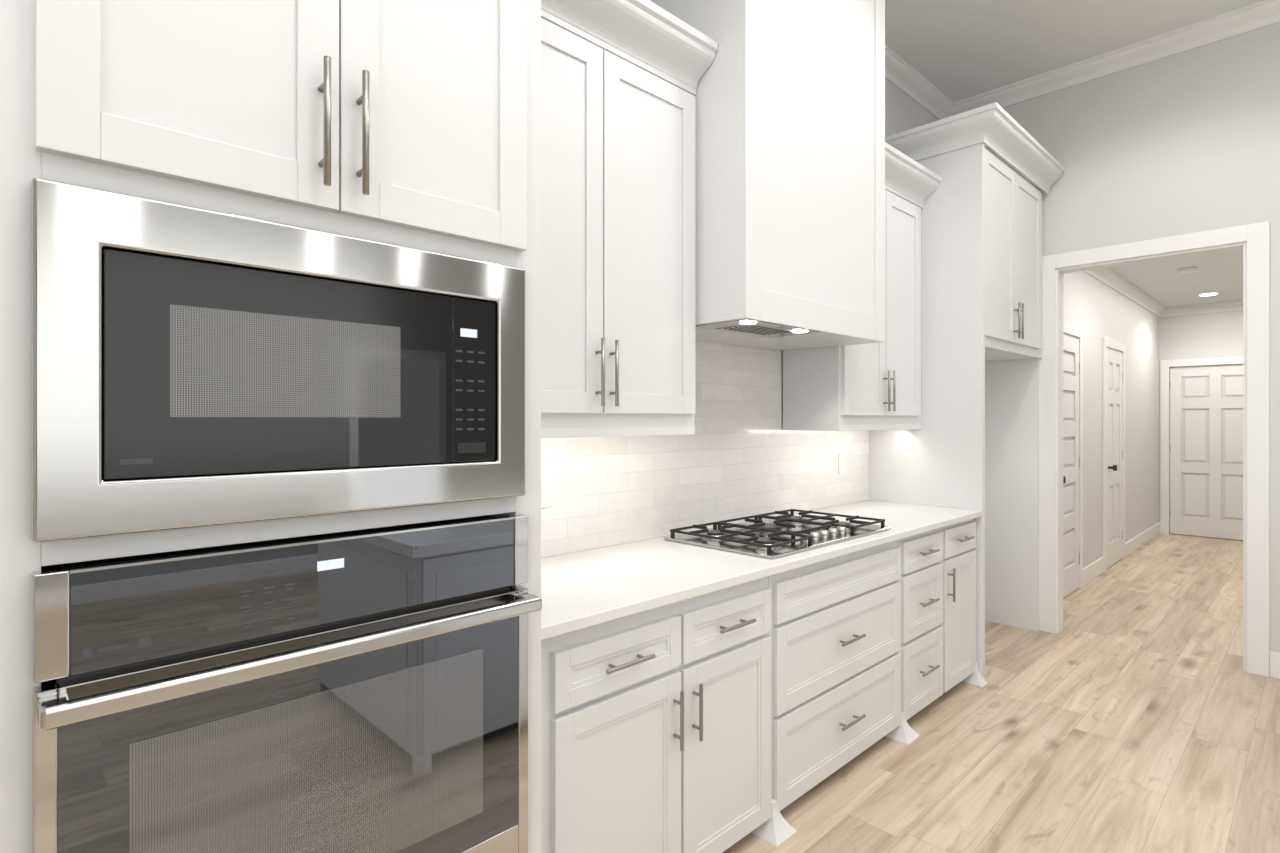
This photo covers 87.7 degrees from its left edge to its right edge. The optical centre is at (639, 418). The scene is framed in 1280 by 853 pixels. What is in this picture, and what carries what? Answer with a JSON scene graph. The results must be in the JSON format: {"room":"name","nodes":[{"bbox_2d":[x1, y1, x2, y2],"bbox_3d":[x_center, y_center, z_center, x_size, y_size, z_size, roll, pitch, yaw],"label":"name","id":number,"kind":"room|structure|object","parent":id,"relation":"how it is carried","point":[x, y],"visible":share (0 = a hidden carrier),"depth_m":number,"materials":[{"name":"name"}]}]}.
{"room":"kitchen","nodes":[
{"label":"kitchen","id":0,"kind":"room"},
{"bbox_2d":[782,78,938,429],"bbox_3d":[-0.566,-0.425,2.251,7.920,3.660,0.140,0,0,-44],"label":"wall","id":1,"kind":"structure","parent":0,"point":[902,113],"depth_m":4.35,"materials":[{"name":"white paint"}]},
{"bbox_2d":[541,0,717,437],"bbox_3d":[-0.223,-0.636,2.167,0.975,1.387,0.425,0,0,-44],"label":"upper cabinet","id":2,"kind":"object","parent":1,"relation":"attached to","point":[620,79],"visible":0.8,"depth_m":2.13,"materials":[{"name":"white wood"}]},
{"bbox_2d":[541,340,868,557],"bbox_3d":[0.327,0.070,3.009,2.936,0.840,0.009,0,0,-44],"label":"tile backsplash","id":3,"kind":"structure","parent":1,"relation":"attached to","point":[739,461],"depth_m":2.99,"materials":[{"name":"white tile"}]},
{"bbox_2d":[541,475,552,507],"bbox_3d":[-0.331,0.257,2.360,0.048,0.115,0.006,0,0,-44],"label":"outlet plates","id":4,"kind":"object","parent":3,"relation":"attached to","point":[546,491],"depth_m":2.36,"materials":[{"name":"white plastic"}]},
{"bbox_2d":[649,0,884,350],"bbox_3d":[0.541,-1.294,2.825,1.030,1.914,0.544,0,0,-44],"label":"range hood","id":5,"kind":"object","parent":1,"relation":"attached to","point":[790,101],"visible":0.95,"depth_m":2.52,"materials":[{"name":"white wood"}]},
{"bbox_2d":[783,142,940,430],"bbox_3d":[1.204,-0.646,3.550,0.923,1.407,0.425,0,0,-44],"label":"upper cabinet","id":6,"kind":"object","parent":1,"relation":"attached to","point":[871,386],"visible":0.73,"depth_m":3.45,"materials":[{"name":"white wood"}]},
{"bbox_2d":[722,533,1279,852],"bbox_3d":[3.608,1.435,1.882,13.400,0.060,6.600,0,0,-44],"label":"floor","id":7,"kind":"structure","parent":0,"point":[1139,725],"depth_m":2.83,"materials":[{"name":"brown wood"}]},
{"bbox_2d":[0,0,540,852],"bbox_3d":[-0.747,-0.105,1.401,0.998,3.020,0.823,0,0,-44],"label":"oven cabinet","id":8,"kind":"object","parent":7,"relation":"on","point":[416,124],"visible":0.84,"depth_m":1.07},
{"bbox_2d":[31,178,524,541],"bbox_3d":[-0.677,-0.077,1.298,0.765,0.476,0.473,0,0,-44],"label":"microwave","id":9,"kind":"object","parent":8,"relation":"in","point":[198,341],"visible":1,"depth_m":1.04,"materials":[{"name":"silver metal"}]},
{"bbox_2d":[32,514,541,852],"bbox_3d":[-0.717,0.558,1.343,0.768,0.713,0.713,0,0,-44],"label":"oven","id":10,"kind":"object","parent":8,"relation":"in","point":[365,690],"depth_m":1.08,"materials":[{"name":"silver"}]},
{"bbox_2d":[541,519,986,852],"bbox_3d":[0.560,0.964,2.768,2.936,0.883,0.679,0,0,-44],"label":"base cabinet","id":11,"kind":"object","parent":7,"relation":"on","point":[690,725],"visible":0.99,"depth_m":2.15,"materials":[{"name":"white wood"}]},
{"bbox_2d":[541,500,981,639],"bbox_3d":[0.551,0.506,2.778,2.936,0.030,0.652,0,0,-44],"label":"countertop","id":12,"kind":"structure","parent":11,"relation":"on","point":[591,587],"depth_m":2.22,"materials":[{"name":"white stone"}]},
{"bbox_2d":[664,509,890,558],"bbox_3d":[0.606,0.467,2.830,0.910,0.048,0.524,0,0,-44],"label":"cooktop","id":13,"kind":"object","parent":12,"relation":"in","point":[772,537],"visible":1,"depth_m":2.70,"materials":[{"name":"silver metal"}]},
{"bbox_2d":[869,102,1063,678],"bbox_3d":[2.029,-0.113,4.140,1.279,3.035,0.753,0,0,-44],"label":"enclosure","id":14,"kind":"object","parent":7,"relation":"on","point":[976,447],"visible":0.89,"depth_m":3.80,"materials":[{"name":"white wood"}]},
{"bbox_2d":[1063,321,1242,587],"bbox_3d":[4.798,0.323,6.603,4.836,2.165,1.000,0,0,-32],"label":"door trim","id":15,"kind":"structure","parent":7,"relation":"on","point":[1069,329],"depth_m":6.69,"materials":[{"name":"white wood"}]},
{"bbox_2d":[1063,335,1079,597],"bbox_3d":[3.367,0.370,5.235,0.766,2.054,0.105,0,0,-44],"label":"pantry door","id":16,"kind":"structure","parent":15,"relation":"attached to","point":[1071,365],"depth_m":5.35,"materials":[{"name":"white paint"}]},
{"bbox_2d":[885,0,1262,101],"bbox_3d":[1.640,-2.295,-0.025,7.920,0.080,6.600,0,0,-44],"label":"ceiling","id":17,"kind":"structure","parent":0,"point":[965,49],"depth_m":3.87,"materials":[{"name":"white paint"}]},
{"bbox_2d":[1063,271,1158,567],"bbox_3d":[4.408,0.025,6.530,5.180,2.760,0.360,0,0,-44],"label":"wall","id":18,"kind":"structure","parent":0,"point":[1089,304],"depth_m":6.74,"materials":[{"name":"white paint"}]},
{"bbox_2d":[1107,349,1122,567],"bbox_3d":[4.602,0.370,6.432,0.686,2.054,0.105,0,0,-44],"label":"closet door","id":19,"kind":"structure","parent":18,"relation":"in","point":[1114,359],"depth_m":6.43,"materials":[{"name":"white wood"}]},
{"bbox_2d":[1083,522,1159,585],"bbox_3d":[5.045,1.335,5.887,5.158,0.140,1.449,0,0,-44],"label":"baseboard","id":20,"kind":"structure","parent":18,"relation":"attached to","point":[1097,567],"depth_m":6.86,"materials":[{"name":"white wood"}]},
{"bbox_2d":[1084,268,1242,316],"bbox_3d":[5.038,-1.305,5.880,5.178,0.100,1.449,0,0,-44],"label":"crown molding","id":21,"kind":"structure","parent":18,"relation":"attached to","point":[1109,277],"depth_m":7.50,"materials":[{"name":"white wood"}]},
{"bbox_2d":[985,22,1279,652],"bbox_3d":[4.441,-0.425,2.689,0.120,3.660,6.200,0,0,-44],"label":"wall","id":22,"kind":"structure","parent":0,"point":[1186,142],"depth_m":3.93,"materials":[{"name":"white paint"}]},
{"bbox_2d":[885,0,1279,119],"bbox_3d":[3.643,-2.203,1.917,2.100,0.105,6.198,0,0,-44],"label":"crown molding","id":23,"kind":"structure","parent":22,"relation":"attached to","point":[1264,13],"depth_m":4.15,"materials":[{"name":"white wood"}]},
{"bbox_2d":[1039,221,1269,676],"bbox_3d":[3.080,0.164,4.092,0.160,2.482,1.152,0,0,-44],"label":"trim","id":24,"kind":"structure","parent":22,"relation":"attached to","point":[1254,239],"depth_m":3.75,"materials":[{"name":"white wood"}]},
{"bbox_2d":[1270,651,1279,678],"bbox_3d":[1.669,1.335,0.002,7.600,0.140,6.200,0,0,-44],"label":"baseboard","id":25,"kind":"structure","parent":22,"relation":"attached to","point":[1274,656],"depth_m":3.61,"materials":[{"name":"white wood"}]},
{"bbox_2d":[1109,249,1242,306],"bbox_3d":[4.972,-1.395,6.164,5.480,0.080,2.350,0,0,-44],"label":"ceiling","id":26,"kind":"structure","parent":0,"point":[1222,272],"depth_m":6.38,"materials":[{"name":"white paint"}]},
{"bbox_2d":[1178,266,1197,273],"bbox_3d":[4.923,-1.337,5.984,0.140,0.034,0.140,0,0,-44],"label":"smoke detector","id":27,"kind":"object","parent":26,"relation":"attached to","point":[1184,270],"visible":1,"depth_m":5.95,"materials":[{"name":"white plastic"}]},
{"bbox_2d":[1195,291,1221,295],"bbox_3d":[6.130,-1.347,7.182,0.220,0.016,0.220,0,0,-44],"label":"recessed light","id":28,"kind":"object","parent":26,"relation":"in","point":[1215,292],"visible":1,"depth_m":7.14,"materials":[{"name":"white"}]},
{"bbox_2d":[1159,310,1242,536],"bbox_3d":[6.941,0.025,7.724,0.120,2.760,1.690,0,0,-44],"label":"wall","id":29,"kind":"structure","parent":0,"point":[1214,334],"depth_m":7.97,"materials":[{"name":"white paint"}]},
{"bbox_2d":[1169,364,1242,539],"bbox_3d":[6.751,0.383,7.821,0.122,2.028,0.845,0,0,-44],"label":"hall door","id":30,"kind":"structure","parent":29,"relation":"in","point":[1206,445],"depth_m":7.90,"materials":[{"name":"white wood"}]}
]}

